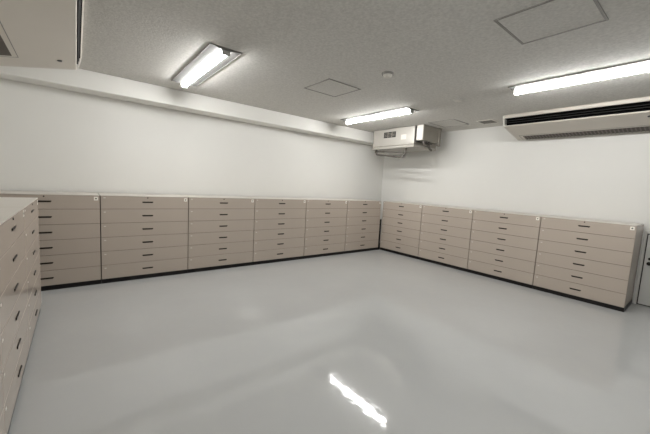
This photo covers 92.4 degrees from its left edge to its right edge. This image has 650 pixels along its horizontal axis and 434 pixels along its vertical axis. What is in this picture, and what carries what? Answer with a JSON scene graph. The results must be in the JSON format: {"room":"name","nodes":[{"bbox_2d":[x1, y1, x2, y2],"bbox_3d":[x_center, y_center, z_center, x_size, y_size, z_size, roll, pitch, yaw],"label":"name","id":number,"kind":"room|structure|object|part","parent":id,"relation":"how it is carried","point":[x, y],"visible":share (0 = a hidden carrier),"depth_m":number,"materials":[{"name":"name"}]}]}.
{"room":"archive storage room","nodes":[
{"label":"archive storage room","id":0,"kind":"room"},
{"bbox_2d":[0,78,383,200],"bbox_3d":[-1.400,-0.615,5.973,7.500,2.730,0.120,-1,7,-38],"label":"wall","id":1,"kind":"structure","parent":0,"point":[52,139],"depth_m":4.86,"materials":[{"name":"white paint"}]},
{"bbox_2d":[0,66,373,144],"bbox_3d":[-1.197,-1.829,5.681,7.260,0.238,0.310,-1,7,-38],"label":"ceiling beam","id":2,"kind":"structure","parent":1,"relation":"attached to","point":[78,80],"depth_m":4.64,"materials":[{"name":"white paint"}]},
{"bbox_2d":[8,248,649,433],"bbox_3d":[1.718,1.386,2.110,7.500,0.120,10.440,-1,7,-38],"label":"floor","id":3,"kind":"structure","parent":0,"point":[379,341],"depth_m":2.63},
{"bbox_2d":[0,344,4,433],"bbox_3d":[-1.506,0.684,0.919,0.643,1.150,1.057,-1,7,-38],"label":"base cabinet","id":4,"kind":"object","parent":3,"relation":"on","point":[2,424],"visible":1,"depth_m":1.52,"materials":[{"name":"beige paint"}]},
{"bbox_3d":[-1.266,0.737,1.118,0.011,0.180,1.049,-1,7,-38],"label":"drawer","id":5,"kind":"part","parent":4,"relation":"part of","materials":[{"name":"beige paint"}]},
{"bbox_3d":[-1.276,0.919,1.136,0.011,0.180,1.049,-1,7,-38],"label":"drawer","id":6,"kind":"part","parent":4,"relation":"part of","materials":[{"name":"beige paint"}]},
{"bbox_3d":[-1.287,1.101,1.155,0.011,0.180,1.049,-1,7,-38],"label":"drawer","id":7,"kind":"part","parent":4,"relation":"part of","materials":[{"name":"beige paint"}]},
{"bbox_2d":[0,207,29,433],"bbox_3d":[-2.162,0.564,1.741,0.643,1.150,1.057,-1,7,-38],"label":"base cabinet","id":8,"kind":"object","parent":3,"relation":"on","point":[14,322],"visible":0.98,"depth_m":1.83,"materials":[{"name":"beige paint"}]},
{"bbox_3d":[-2.131,-0.003,1.683,0.638,0.009,1.049,-1,7,-38],"label":"panel","id":9,"kind":"part","parent":8,"relation":"part of","materials":[{"name":"beige metal"}]},
{"bbox_3d":[-1.892,0.079,1.886,0.011,0.162,1.049,-1,7,-38],"label":"drawer","id":10,"kind":"part","parent":8,"relation":"part of","materials":[{"name":"beige paint"}]},
{"bbox_3d":[-1.902,0.252,1.903,0.011,0.180,1.049,-1,7,-38],"label":"drawer","id":11,"kind":"part","parent":8,"relation":"part of","materials":[{"name":"beige paint"}]},
{"bbox_3d":[-1.912,0.434,1.922,0.011,0.180,1.049,-1,7,-38],"label":"drawer","id":12,"kind":"part","parent":8,"relation":"part of","materials":[{"name":"beige paint"}]},
{"bbox_3d":[-1.922,0.617,1.940,0.011,0.180,1.049,-1,7,-38],"label":"drawer","id":13,"kind":"part","parent":8,"relation":"part of","materials":[{"name":"beige paint"}]},
{"bbox_3d":[-1.933,0.799,1.958,0.011,0.180,1.049,-1,7,-38],"label":"drawer","id":14,"kind":"part","parent":8,"relation":"part of","materials":[{"name":"beige paint"}]},
{"bbox_3d":[-1.943,0.981,1.977,0.011,0.180,1.049,-1,7,-38],"label":"drawer","id":15,"kind":"part","parent":8,"relation":"part of","materials":[{"name":"beige paint"}]},
{"bbox_2d":[0,197,40,354],"bbox_3d":[-2.818,0.444,2.563,0.643,1.150,1.057,-1,7,-38],"label":"base cabinet","id":16,"kind":"object","parent":3,"relation":"on","point":[30,205],"visible":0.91,"depth_m":2.65,"materials":[{"name":"beige paint"}]},
{"bbox_3d":[-2.788,-0.123,2.505,0.638,0.009,1.049,-1,7,-38],"label":"panel","id":17,"kind":"part","parent":16,"relation":"part of","materials":[{"name":"beige metal"}]},
{"bbox_3d":[-2.548,-0.041,2.708,0.011,0.162,1.049,-1,7,-38],"label":"drawer","id":18,"kind":"part","parent":16,"relation":"part of","materials":[{"name":"beige paint"}]},
{"bbox_3d":[-2.558,0.132,2.725,0.011,0.180,1.049,-1,7,-38],"label":"drawer","id":19,"kind":"part","parent":16,"relation":"part of","materials":[{"name":"beige paint"}]},
{"bbox_3d":[-2.568,0.314,2.744,0.011,0.180,1.049,-1,7,-38],"label":"drawer","id":20,"kind":"part","parent":16,"relation":"part of","materials":[{"name":"beige paint"}]},
{"bbox_3d":[-2.579,0.496,2.762,0.011,0.180,1.049,-1,7,-38],"label":"drawer","id":21,"kind":"part","parent":16,"relation":"part of","materials":[{"name":"beige paint"}]},
{"bbox_3d":[-2.589,0.678,2.780,0.011,0.180,1.049,-1,7,-38],"label":"drawer","id":22,"kind":"part","parent":16,"relation":"part of","materials":[{"name":"beige paint"}]},
{"bbox_3d":[-2.599,0.861,2.799,0.011,0.180,1.049,-1,7,-38],"label":"drawer","id":23,"kind":"part","parent":16,"relation":"part of","materials":[{"name":"beige paint"}]},
{"bbox_2d":[0,190,100,290],"bbox_3d":[-3.476,0.271,3.903,1.057,1.150,0.643,-1,7,-38],"label":"base cabinet","id":24,"kind":"object","parent":3,"relation":"on","point":[69,222],"visible":0.71,"depth_m":3.79,"materials":[{"name":"beige paint"}]},
{"bbox_3d":[-3.446,-0.296,3.848,1.049,0.009,0.638,-1,7,-38],"label":"panel","id":25,"kind":"part","parent":24,"relation":"part of","materials":[{"name":"beige wood"}]},
{"bbox_3d":[-3.257,-0.173,3.614,1.049,0.162,0.011,-1,7,-38],"label":"drawer","id":26,"kind":"part","parent":24,"relation":"part of","materials":[{"name":"beige paint"}]},
{"bbox_3d":[-3.267,0.000,3.631,1.049,0.180,0.011,-1,7,-38],"label":"drawer","id":27,"kind":"part","parent":24,"relation":"part of","materials":[{"name":"beige paint"}]},
{"bbox_3d":[-3.277,0.182,3.650,1.049,0.180,0.011,-1,7,-38],"label":"drawer","id":28,"kind":"part","parent":24,"relation":"part of","materials":[{"name":"beige paint"}]},
{"bbox_3d":[-3.287,0.364,3.668,1.049,0.180,0.011,-1,7,-38],"label":"drawer","id":29,"kind":"part","parent":24,"relation":"part of","materials":[{"name":"beige paint"}]},
{"bbox_3d":[-3.298,0.547,3.686,1.049,0.180,0.011,-1,7,-38],"label":"drawer","id":30,"kind":"part","parent":24,"relation":"part of","materials":[{"name":"beige paint"}]},
{"bbox_3d":[-3.308,0.729,3.705,1.049,0.180,0.011,-1,7,-38],"label":"drawer","id":31,"kind":"part","parent":24,"relation":"part of","materials":[{"name":"beige paint"}]},
{"bbox_2d":[98,193,187,283],"bbox_3d":[-2.648,0.252,4.561,1.057,1.150,0.643,-1,7,-38],"label":"base cabinet","id":32,"kind":"object","parent":3,"relation":"on","point":[142,236],"visible":0.97,"depth_m":4.28,"materials":[{"name":"beige paint"}]},
{"bbox_3d":[-2.617,-0.315,4.506,1.049,0.009,0.638,-1,7,-38],"label":"panel","id":33,"kind":"part","parent":32,"relation":"part of","materials":[{"name":"beige wood"}]},
{"bbox_3d":[-2.428,-0.192,4.272,1.049,0.162,0.011,-1,7,-38],"label":"drawer","id":34,"kind":"part","parent":32,"relation":"part of","materials":[{"name":"beige paint"}]},
{"bbox_3d":[-2.438,-0.019,4.290,1.049,0.180,0.011,-1,7,-38],"label":"drawer","id":35,"kind":"part","parent":32,"relation":"part of","materials":[{"name":"beige paint"}]},
{"bbox_3d":[-2.448,0.163,4.308,1.049,0.180,0.011,-1,7,-38],"label":"drawer","id":36,"kind":"part","parent":32,"relation":"part of","materials":[{"name":"beige paint"}]},
{"bbox_3d":[-2.459,0.345,4.327,1.049,0.180,0.011,-1,7,-38],"label":"drawer","id":37,"kind":"part","parent":32,"relation":"part of","materials":[{"name":"beige paint"}]},
{"bbox_3d":[-2.469,0.527,4.345,1.049,0.180,0.011,-1,7,-38],"label":"drawer","id":38,"kind":"part","parent":32,"relation":"part of","materials":[{"name":"beige paint"}]},
{"bbox_3d":[-2.479,0.709,4.363,1.049,0.180,0.011,-1,7,-38],"label":"drawer","id":39,"kind":"part","parent":32,"relation":"part of","materials":[{"name":"beige paint"}]},
{"bbox_2d":[181,195,254,272],"bbox_3d":[-1.819,0.232,5.220,1.057,1.150,0.643,-1,7,-38],"label":"base cabinet","id":40,"kind":"object","parent":3,"relation":"on","point":[220,228],"visible":0.96,"depth_m":4.95,"materials":[{"name":"beige paint"}]},
{"bbox_3d":[-1.788,-0.335,5.165,1.049,0.009,0.638,-1,7,-38],"label":"panel","id":41,"kind":"part","parent":40,"relation":"part of","materials":[{"name":"beige metal"}]},
{"bbox_3d":[-1.641,0.508,5.003,1.049,0.180,0.011,-1,7,-38],"label":"drawer","id":42,"kind":"part","parent":40,"relation":"part of","materials":[{"name":"beige paint"}]},
{"bbox_3d":[-1.651,0.690,5.022,1.049,0.180,0.011,-1,7,-38],"label":"drawer","id":43,"kind":"part","parent":40,"relation":"part of","materials":[{"name":"beige paint"}]},
{"bbox_3d":[-1.620,0.143,4.967,1.049,0.180,0.011,-1,7,-38],"label":"drawer","id":44,"kind":"part","parent":40,"relation":"part of","materials":[{"name":"beige paint"}]},
{"bbox_3d":[-1.630,0.326,4.985,1.049,0.180,0.011,-1,7,-38],"label":"drawer","id":45,"kind":"part","parent":40,"relation":"part of","materials":[{"name":"beige paint"}]},
{"bbox_3d":[-1.609,-0.039,4.948,1.049,0.180,0.011,-1,7,-38],"label":"drawer","id":46,"kind":"part","parent":40,"relation":"part of","materials":[{"name":"beige paint"}]},
{"bbox_3d":[-1.600,-0.212,4.931,1.049,0.162,0.011,-1,7,-38],"label":"drawer","id":47,"kind":"part","parent":40,"relation":"part of","materials":[{"name":"beige paint"}]},
{"bbox_2d":[242,196,305,264],"bbox_3d":[-0.990,0.213,5.878,1.057,1.150,0.643,-1,7,-38],"label":"base cabinet","id":48,"kind":"object","parent":3,"relation":"on","point":[279,222],"visible":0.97,"depth_m":5.61,"materials":[{"name":"beige paint"}]},
{"bbox_3d":[-0.960,-0.354,5.823,1.049,0.009,0.638,-1,7,-38],"label":"panel","id":49,"kind":"part","parent":48,"relation":"part of","materials":[{"name":"beige metal"}]},
{"bbox_3d":[-0.812,0.488,5.662,1.049,0.180,0.011,-1,7,-38],"label":"drawer","id":50,"kind":"part","parent":48,"relation":"part of","materials":[{"name":"beige paint"}]},
{"bbox_3d":[-0.822,0.670,5.681,1.049,0.180,0.011,-1,7,-38],"label":"drawer","id":51,"kind":"part","parent":48,"relation":"part of","materials":[{"name":"beige paint"}]},
{"bbox_3d":[-0.791,0.124,5.625,1.049,0.180,0.011,-1,7,-38],"label":"drawer","id":52,"kind":"part","parent":48,"relation":"part of","materials":[{"name":"beige paint"}]},
{"bbox_3d":[-0.802,0.306,5.644,1.049,0.180,0.011,-1,7,-38],"label":"drawer","id":53,"kind":"part","parent":48,"relation":"part of","materials":[{"name":"beige paint"}]},
{"bbox_3d":[-0.781,-0.058,5.607,1.049,0.180,0.011,-1,7,-38],"label":"drawer","id":54,"kind":"part","parent":48,"relation":"part of","materials":[{"name":"beige paint"}]},
{"bbox_3d":[-0.771,-0.231,5.589,1.049,0.162,0.011,-1,7,-38],"label":"drawer","id":55,"kind":"part","parent":48,"relation":"part of","materials":[{"name":"beige paint"}]},
{"bbox_2d":[290,197,347,258],"bbox_3d":[-0.162,0.193,6.537,1.057,1.150,0.643,-1,7,-38],"label":"base cabinet","id":56,"kind":"object","parent":3,"relation":"on","point":[325,218],"visible":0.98,"depth_m":6.27,"materials":[{"name":"beige paint"}]},
{"bbox_3d":[-0.131,-0.374,6.482,1.049,0.009,0.638,-1,7,-38],"label":"panel","id":57,"kind":"part","parent":56,"relation":"part of","materials":[{"name":"beige wood"}]},
{"bbox_3d":[0.017,0.469,6.321,1.049,0.180,0.011,-1,7,-38],"label":"drawer","id":58,"kind":"part","parent":56,"relation":"part of","materials":[{"name":"beige paint"}]},
{"bbox_3d":[0.006,0.651,6.339,1.049,0.180,0.011,-1,7,-38],"label":"drawer","id":59,"kind":"part","parent":56,"relation":"part of","materials":[{"name":"beige paint"}]},
{"bbox_3d":[0.027,0.287,6.302,1.049,0.180,0.011,-1,7,-38],"label":"drawer","id":60,"kind":"part","parent":56,"relation":"part of","materials":[{"name":"beige paint"}]},
{"bbox_3d":[0.037,0.104,6.284,1.049,0.180,0.011,-1,7,-38],"label":"drawer","id":61,"kind":"part","parent":56,"relation":"part of","materials":[{"name":"beige paint"}]},
{"bbox_3d":[0.048,-0.078,6.265,1.049,0.180,0.011,-1,7,-38],"label":"drawer","id":62,"kind":"part","parent":56,"relation":"part of","materials":[{"name":"beige paint"}]},
{"bbox_3d":[0.058,-0.251,6.248,1.049,0.162,0.011,-1,7,-38],"label":"drawer","id":63,"kind":"part","parent":56,"relation":"part of","materials":[{"name":"beige paint"}]},
{"bbox_2d":[331,198,380,253],"bbox_3d":[0.667,0.174,7.196,1.057,1.150,0.643,-1,7,-38],"label":"base cabinet","id":64,"kind":"object","parent":3,"relation":"on","point":[363,215],"visible":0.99,"depth_m":6.93,"materials":[{"name":"beige paint"}]},
{"bbox_3d":[0.697,-0.393,7.140,1.049,0.009,0.638,-1,7,-38],"label":"panel","id":65,"kind":"part","parent":64,"relation":"part of","materials":[{"name":"beige wood"}]},
{"bbox_3d":[0.835,0.631,6.998,1.049,0.180,0.011,-1,7,-38],"label":"drawer","id":66,"kind":"part","parent":64,"relation":"part of","materials":[{"name":"beige paint"}]},
{"bbox_3d":[0.845,0.449,6.979,1.049,0.180,0.011,-1,7,-38],"label":"drawer","id":67,"kind":"part","parent":64,"relation":"part of","materials":[{"name":"beige paint"}]},
{"bbox_3d":[0.866,0.085,6.942,1.049,0.180,0.011,-1,7,-38],"label":"drawer","id":68,"kind":"part","parent":64,"relation":"part of","materials":[{"name":"beige paint"}]},
{"bbox_3d":[0.856,0.267,6.961,1.049,0.180,0.011,-1,7,-38],"label":"drawer","id":69,"kind":"part","parent":64,"relation":"part of","materials":[{"name":"beige paint"}]},
{"bbox_3d":[0.886,-0.270,6.907,1.049,0.162,0.011,-1,7,-38],"label":"drawer","id":70,"kind":"part","parent":64,"relation":"part of","materials":[{"name":"beige paint"}]},
{"bbox_3d":[0.876,-0.097,6.924,1.049,0.180,0.011,-1,7,-38],"label":"drawer","id":71,"kind":"part","parent":64,"relation":"part of","materials":[{"name":"beige paint"}]},
{"bbox_2d":[378,219,381,249],"bbox_3d":[1.271,0.410,7.341,0.052,0.720,0.046,-1,7,-38],"label":"cabinet filler","id":72,"kind":"object","parent":3,"relation":"on","point":[380,219],"visible":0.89,"depth_m":7.32,"materials":[{"name":"black"}]},
{"bbox_2d":[380,201,434,258],"bbox_3d":[1.898,0.253,7.103,0.643,1.150,1.057,-1,7,-38],"label":"base cabinet","id":73,"kind":"object","parent":3,"relation":"on","point":[401,221],"visible":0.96,"depth_m":6.87,"materials":[{"name":"beige paint"}]},
{"bbox_3d":[1.631,0.681,6.953,0.011,0.180,1.049,-1,7,-38],"label":"drawer","id":74,"kind":"part","parent":73,"relation":"part of","materials":[{"name":"beige paint"}]},
{"bbox_3d":[1.642,0.499,6.935,0.011,0.180,1.049,-1,7,-38],"label":"drawer","id":75,"kind":"part","parent":73,"relation":"part of","materials":[{"name":"beige paint"}]},
{"bbox_3d":[1.652,0.317,6.916,0.011,0.180,1.049,-1,7,-38],"label":"drawer","id":76,"kind":"part","parent":73,"relation":"part of","materials":[{"name":"beige paint"}]},
{"bbox_3d":[1.662,0.135,6.898,0.011,0.180,1.049,-1,7,-38],"label":"drawer","id":77,"kind":"part","parent":73,"relation":"part of","materials":[{"name":"beige paint"}]},
{"bbox_3d":[1.673,-0.048,6.880,0.011,0.180,1.049,-1,7,-38],"label":"drawer","id":78,"kind":"part","parent":73,"relation":"part of","materials":[{"name":"beige paint"}]},
{"bbox_3d":[1.683,-0.221,6.862,0.011,0.162,1.049,-1,7,-38],"label":"drawer","id":79,"kind":"part","parent":73,"relation":"part of","materials":[{"name":"beige paint"}]},
{"bbox_3d":[1.932,-0.314,7.048,0.638,0.009,1.049,-1,7,-38],"label":"panel","id":80,"kind":"part","parent":73,"relation":"part of","materials":[{"name":"beige metal"}]},
{"bbox_2d":[418,205,488,271],"bbox_3d":[2.554,0.373,6.281,0.643,1.150,1.057,-1,7,-38],"label":"base cabinet","id":81,"kind":"object","parent":3,"relation":"on","point":[445,232],"visible":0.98,"depth_m":6.04,"materials":[{"name":"beige paint"}]},
{"bbox_3d":[2.288,0.801,6.131,0.011,0.180,1.049,-1,7,-38],"label":"drawer","id":82,"kind":"part","parent":81,"relation":"part of","materials":[{"name":"beige paint"}]},
{"bbox_3d":[2.298,0.619,6.113,0.011,0.180,1.049,-1,7,-38],"label":"drawer","id":83,"kind":"part","parent":81,"relation":"part of","materials":[{"name":"beige paint"}]},
{"bbox_3d":[2.308,0.437,6.094,0.011,0.180,1.049,-1,7,-38],"label":"drawer","id":84,"kind":"part","parent":81,"relation":"part of","materials":[{"name":"beige paint"}]},
{"bbox_3d":[2.318,0.255,6.076,0.011,0.180,1.049,-1,7,-38],"label":"drawer","id":85,"kind":"part","parent":81,"relation":"part of","materials":[{"name":"beige paint"}]},
{"bbox_3d":[2.329,0.073,6.058,0.011,0.180,1.049,-1,7,-38],"label":"drawer","id":86,"kind":"part","parent":81,"relation":"part of","materials":[{"name":"beige paint"}]},
{"bbox_3d":[2.339,-0.100,6.040,0.011,0.162,1.049,-1,7,-38],"label":"drawer","id":87,"kind":"part","parent":81,"relation":"part of","materials":[{"name":"beige paint"}]},
{"bbox_3d":[2.588,-0.194,6.226,0.638,0.009,1.049,-1,7,-38],"label":"panel","id":88,"kind":"part","parent":81,"relation":"part of","materials":[{"name":"beige metal"}]},
{"bbox_2d":[467,210,553,288],"bbox_3d":[3.210,0.493,5.459,0.643,1.150,1.057,-1,7,-38],"label":"base cabinet","id":89,"kind":"object","parent":3,"relation":"on","point":[503,244],"visible":0.97,"depth_m":5.22,"materials":[{"name":"beige paint"}]},
{"bbox_3d":[2.944,0.922,5.309,0.011,0.180,1.049,-1,7,-38],"label":"drawer","id":90,"kind":"part","parent":89,"relation":"part of","materials":[{"name":"beige paint"}]},
{"bbox_3d":[2.954,0.740,5.291,0.011,0.180,1.049,-1,7,-38],"label":"drawer","id":91,"kind":"part","parent":89,"relation":"part of","materials":[{"name":"beige paint"}]},
{"bbox_3d":[2.964,0.557,5.272,0.011,0.180,1.049,-1,7,-38],"label":"drawer","id":92,"kind":"part","parent":89,"relation":"part of","materials":[{"name":"beige paint"}]},
{"bbox_3d":[2.975,0.375,5.254,0.011,0.180,1.049,-1,7,-38],"label":"drawer","id":93,"kind":"part","parent":89,"relation":"part of","materials":[{"name":"beige paint"}]},
{"bbox_3d":[2.985,0.193,5.236,0.011,0.180,1.049,-1,7,-38],"label":"drawer","id":94,"kind":"part","parent":89,"relation":"part of","materials":[{"name":"beige paint"}]},
{"bbox_3d":[2.995,0.020,5.218,0.011,0.162,1.049,-1,7,-38],"label":"drawer","id":95,"kind":"part","parent":89,"relation":"part of","materials":[{"name":"beige paint"}]},
{"bbox_3d":[3.244,-0.073,5.404,0.638,0.009,1.049,-1,7,-38],"label":"panel","id":96,"kind":"part","parent":89,"relation":"part of","materials":[{"name":"beige wood"}]},
{"bbox_2d":[532,216,643,311],"bbox_3d":[3.866,0.614,4.637,0.643,1.150,1.057,-1,7,-38],"label":"base cabinet","id":97,"kind":"object","parent":3,"relation":"on","point":[592,261],"visible":1,"depth_m":4.37,"materials":[{"name":"beige paint"}]},
{"bbox_3d":[3.600,1.042,4.487,0.011,0.180,1.049,-1,7,-38],"label":"drawer","id":98,"kind":"part","parent":97,"relation":"part of","materials":[{"name":"beige paint"}]},
{"bbox_3d":[3.610,0.860,4.469,0.011,0.180,1.049,-1,7,-38],"label":"drawer","id":99,"kind":"part","parent":97,"relation":"part of","materials":[{"name":"beige paint"}]},
{"bbox_3d":[3.620,0.678,4.450,0.011,0.180,1.049,-1,7,-38],"label":"drawer","id":100,"kind":"part","parent":97,"relation":"part of","materials":[{"name":"beige paint"}]},
{"bbox_3d":[3.631,0.495,4.432,0.011,0.180,1.049,-1,7,-38],"label":"drawer","id":101,"kind":"part","parent":97,"relation":"part of","materials":[{"name":"beige paint"}]},
{"bbox_3d":[3.641,0.313,4.414,0.011,0.180,1.049,-1,7,-38],"label":"drawer","id":102,"kind":"part","parent":97,"relation":"part of","materials":[{"name":"beige paint"}]},
{"bbox_3d":[3.651,0.140,4.396,0.011,0.162,1.049,-1,7,-38],"label":"drawer","id":103,"kind":"part","parent":97,"relation":"part of","materials":[{"name":"beige paint"}]},
{"bbox_3d":[3.901,0.047,4.582,0.638,0.009,1.049,-1,7,-38],"label":"panel","id":104,"kind":"part","parent":97,"relation":"part of","materials":[{"name":"white wood"}]},
{"bbox_2d":[79,0,649,132],"bbox_3d":[1.879,-1.445,1.824,7.500,0.120,10.440,-1,7,-38],"label":"ceiling","id":105,"kind":"structure","parent":0,"point":[438,52],"depth_m":3.02,"materials":[{"name":"white paint"}]},
{"bbox_2d":[0,0,83,69],"bbox_3d":[-2.373,-1.536,2.486,0.713,0.311,2.020,-1,7,-38],"label":"air conditioner","id":106,"kind":"object","parent":105,"relation":"hanging from","point":[48,34],"visible":1,"depth_m":2.50,"materials":[{"name":"beige metal"}]},
{"bbox_2d":[0,21,18,57],"bbox_3d":[-2.559,-1.401,2.357,0.216,0.048,1.320,-1,7,-38],"label":"grille","id":107,"kind":"object","parent":106,"relation":"attached to","point":[8,48],"depth_m":2.62,"materials":[{"name":"brown"}]},
{"bbox_2d":[79,0,81,57],"bbox_3d":[-2.156,-1.589,2.652,0.136,0.106,1.962,-1,7,-38],"label":"outlet","id":108,"kind":"object","parent":106,"relation":"attached to","point":[80,1],"depth_m":2.71,"materials":[{"name":"black"}]},
{"bbox_2d":[171,43,241,87],"bbox_3d":[-1.464,-1.730,3.705,0.326,0.067,1.580,-1,7,-38],"label":"ceiling lamp","id":109,"kind":"object","parent":105,"relation":"attached to","point":[213,57],"visible":1,"depth_m":3.51,"materials":[{"name":"white metal"}]},
{"bbox_2d":[304,78,360,96],"bbox_3d":[0.096,-1.720,4.179,0.550,0.006,0.550,-1,7,-38],"label":"access hatch","id":110,"kind":"object","parent":105,"relation":"attached to","point":[330,87],"visible":1,"depth_m":4.16,"materials":[{"name":"grey metal"}]},
{"bbox_2d":[341,107,418,124],"bbox_3d":[0.916,-1.786,5.596,0.326,0.067,1.580,-1,7,-38],"label":"ceiling lamp","id":111,"kind":"object","parent":105,"relation":"attached to","point":[404,110],"visible":1,"depth_m":5.42,"materials":[{"name":"white plastic"}]},
{"bbox_2d":[382,71,393,78],"bbox_3d":[0.707,-1.598,3.519,0.136,0.048,0.136,-1,7,-38],"label":"smoke detector","id":112,"kind":"object","parent":105,"relation":"attached to","point":[387,74],"visible":1,"depth_m":3.48,"materials":[{"name":"white plastic"}]},
{"bbox_2d":[372,124,441,157],"bbox_3d":[1.804,-1.580,6.828,0.806,0.624,1.325,-1,7,-38],"label":"air conditioner","id":113,"kind":"object","parent":105,"relation":"hanging from","point":[423,137],"visible":1,"depth_m":6.48,"materials":[{"name":"metal"}]},
{"bbox_3d":[1.453,-1.709,6.667,0.018,0.354,1.110,-1,7,-38],"label":"panel","id":114,"kind":"part","parent":113,"relation":"part of","materials":[{"name":"metal"}]},
{"bbox_2d":[372,144,435,151],"bbox_3d":[1.733,-1.499,6.903,0.786,0.052,1.120,-1,7,-38],"label":"tray","id":115,"kind":"object","parent":113,"relation":"on","point":[387,147],"depth_m":6.70,"materials":[{"name":"metal"}]},
{"bbox_3d":[1.761,-1.706,6.908,0.768,0.385,1.100,-1,7,-38],"label":"casing","id":116,"kind":"part","parent":113,"relation":"part of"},
{"bbox_2d":[428,119,467,126],"bbox_3d":[2.329,-1.766,5.884,0.550,0.006,0.520,-1,7,-38],"label":"access hatch","id":117,"kind":"object","parent":105,"relation":"attached to","point":[451,122],"visible":1,"depth_m":5.87,"materials":[{"name":"grey metal"}]},
{"bbox_2d":[476,119,497,123],"bbox_3d":[2.899,-1.697,5.564,0.280,0.014,0.280,-1,7,-38],"label":"ceiling vent","id":118,"kind":"object","parent":105,"relation":"in","point":[489,120],"visible":1,"depth_m":5.53,"materials":[{"name":"beige plastic"}]},
{"bbox_2d":[493,0,608,44],"bbox_3d":[1.647,-1.441,2.284,0.550,0.006,0.560,-1,7,-38],"label":"access hatch","id":119,"kind":"object","parent":105,"relation":"attached to","point":[549,18],"visible":1,"depth_m":2.27,"materials":[{"name":"grey metal"}]},
{"bbox_2d":[503,96,649,139],"bbox_3d":[3.794,-1.393,4.532,0.713,0.311,2.020,-1,7,-38],"label":"air conditioner","id":120,"kind":"object","parent":105,"relation":"hanging from","point":[627,115],"visible":1,"depth_m":4.46,"materials":[{"name":"beige metal"}]},
{"bbox_2d":[506,101,649,125],"bbox_3d":[3.583,-1.435,4.357,0.136,0.106,1.962,-1,7,-38],"label":"outlet","id":121,"kind":"object","parent":120,"relation":"attached to","point":[625,108],"depth_m":4.34,"materials":[{"name":"black"}]},
{"bbox_2d":[520,125,649,139],"bbox_3d":[3.966,-1.266,4.688,0.216,0.048,1.840,-1,7,-38],"label":"grille","id":122,"kind":"object","parent":120,"relation":"attached to","point":[635,128],"depth_m":4.68,"materials":[{"name":"brown"}]},
{"bbox_2d":[508,59,649,95],"bbox_3d":[2.806,-1.440,3.228,0.326,0.067,1.580,-1,7,-38],"label":"ceiling lamp","id":123,"kind":"object","parent":105,"relation":"attached to","point":[642,66],"visible":1,"depth_m":3.24,"materials":[{"name":"white plastic"}]},
{"bbox_2d":[380,126,649,302],"bbox_3d":[4.686,-0.097,4.262,0.120,2.730,10.200,-1,7,-38],"label":"wall","id":124,"kind":"structure","parent":0,"point":[603,176],"depth_m":5.49,"materials":[{"name":"white paint"}]},
{"bbox_2d":[633,231,649,306],"bbox_3d":[4.704,0.765,4.104,0.082,1.050,0.827,-1,7,-38],"label":"door","id":125,"kind":"structure","parent":124,"relation":"in","point":[642,289],"depth_m":4.39,"materials":[{"name":"grey paint"}]}
]}

